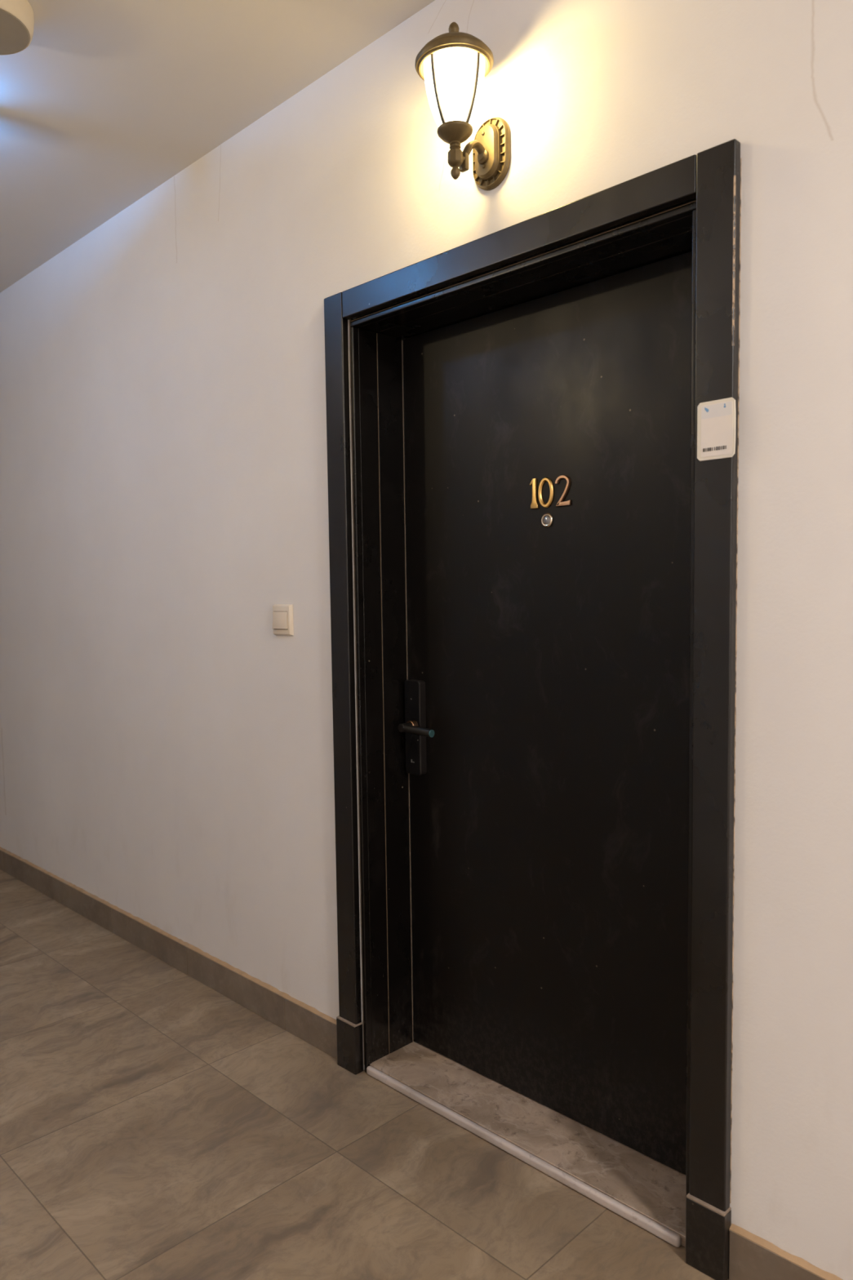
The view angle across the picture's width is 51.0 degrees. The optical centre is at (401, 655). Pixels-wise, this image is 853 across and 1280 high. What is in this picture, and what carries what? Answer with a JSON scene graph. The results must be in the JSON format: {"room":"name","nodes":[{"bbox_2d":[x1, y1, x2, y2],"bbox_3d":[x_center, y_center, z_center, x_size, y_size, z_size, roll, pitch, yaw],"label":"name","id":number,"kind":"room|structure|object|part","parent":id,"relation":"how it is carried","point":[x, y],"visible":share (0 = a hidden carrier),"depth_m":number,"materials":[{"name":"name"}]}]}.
{"room":"hotel corridor","nodes":[
{"label":"hotel corridor","id":0,"kind":"room"},
{"bbox_2d":[0,0,435,292],"bbox_3d":[-0.876,-1.616,1.711,2.560,0.120,10.600,-5,6,-44],"label":"ceiling","id":1,"kind":"structure","parent":0,"point":[107,101],"depth_m":2.55,"materials":[{"name":"paint"}]},
{"bbox_2d":[0,0,34,55],"bbox_3d":[-1.023,-1.556,2.181,0.236,0.060,0.236,-5,6,-44],"label":"ceiling light","id":2,"kind":"object","parent":1,"relation":"attached to","point":[16,16],"visible":1,"depth_m":2.18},
{"bbox_2d":[0,869,728,1279],"bbox_3d":[-0.828,1.348,1.919,2.560,0.120,10.600,-5,6,-44],"label":"floor","id":3,"kind":"structure","parent":0,"point":[154,1125],"depth_m":2.24,"materials":[{"name":"tile"}]},
{"bbox_2d":[366,1039,686,1247],"bbox_3d":[0.342,1.227,2.347,0.264,0.024,1.035,-5,6,-44],"label":"threshold","id":4,"kind":"object","parent":3,"relation":"on","point":[649,1193],"visible":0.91,"depth_m":2.25,"materials":[{"name":"stone"}]},
{"bbox_2d":[0,0,852,1279],"bbox_3d":[-0.026,-0.203,2.613,0.260,2.852,10.200,-5,6,-44],"label":"wall","id":5,"kind":"structure","parent":0,"point":[166,755],"depth_m":2.63,"materials":[{"name":"paint"}]},
{"bbox_2d":[0,846,337,1058],"bbox_3d":[-1.913,1.067,4.479,0.012,0.118,4.996,-5,6,-44],"label":"baseboard","id":6,"kind":"structure","parent":5,"relation":"attached to","point":[304,1021],"depth_m":3.30,"materials":[{"name":"tile"}]},
{"bbox_2d":[271,604,293,635],"bbox_3d":[-0.371,-0.110,2.775,0.020,0.097,0.095,-5,6,-44],"label":"light switch","id":7,"kind":"object","parent":5,"relation":"attached to","point":[282,614],"visible":1,"depth_m":2.76,"materials":[{"name":"beige plastic"}]},
{"bbox_2d":[414,22,511,190],"bbox_3d":[0.135,-1.239,2.011,0.217,0.337,0.175,-5,6,-44],"label":"wall lantern","id":8,"kind":"object","parent":5,"relation":"attached to","point":[454,59],"visible":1,"depth_m":2.02,"materials":[{"name":"brown metal"}]},
{"bbox_3d":[0.164,-1.140,2.045,0.094,0.079,0.032,-5,6,-44],"label":"arm","id":9,"kind":"part","parent":8,"relation":"part of","materials":[{"name":"brown metal"}]},
{"bbox_3d":[0.206,-1.171,2.084,0.006,0.147,0.098,-5,6,-44],"label":"rim moulding","id":10,"kind":"part","parent":8,"relation":"part of","materials":[{"name":"brown metal"}]},
{"bbox_2d":[324,138,741,1279],"bbox_3d":[0.316,0.124,2.261,0.288,2.237,1.212,-5,6,-44],"label":"door frame","id":11,"kind":"structure","parent":5,"relation":"attached to","point":[707,225],"depth_m":2.11,"materials":[{"name":"black paint"}]},
{"bbox_2d":[697,397,736,461],"bbox_3d":[0.604,-0.432,1.713,0.006,0.111,0.078,-4,5,-41],"label":"card","id":12,"kind":"object","parent":11,"relation":"attached to","point":[717,419],"visible":1,"depth_m":1.71,"materials":[{"name":"white plastic"}]},
{"bbox_2d":[397,251,692,1174],"bbox_3d":[0.362,0.154,2.308,0.118,2.113,1.006,-5,6,-44],"label":"door","id":13,"kind":"structure","parent":5,"relation":"in","point":[545,727],"depth_m":2.29,"materials":[{"name":"black paint"}]},
{"bbox_3d":[0.033,0.213,2.638,0.001,0.275,0.060,-5,6,-44],"label":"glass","id":14,"kind":"part","parent":13,"relation":"part of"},
{"bbox_3d":[0.051,0.214,2.585,0.046,0.030,0.126,-5,6,-44],"label":"lever handle","id":15,"kind":"part","parent":13,"relation":"part of","materials":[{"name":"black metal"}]},
{"bbox_2d":[728,1223,843,1279],"bbox_3d":[2.058,1.289,0.388,0.012,0.118,3.990,-5,6,-44],"label":"baseboard","id":16,"kind":"structure","parent":5,"relation":"attached to","point":[751,1256],"depth_m":1.76,"materials":[{"name":"tile"}]}
]}

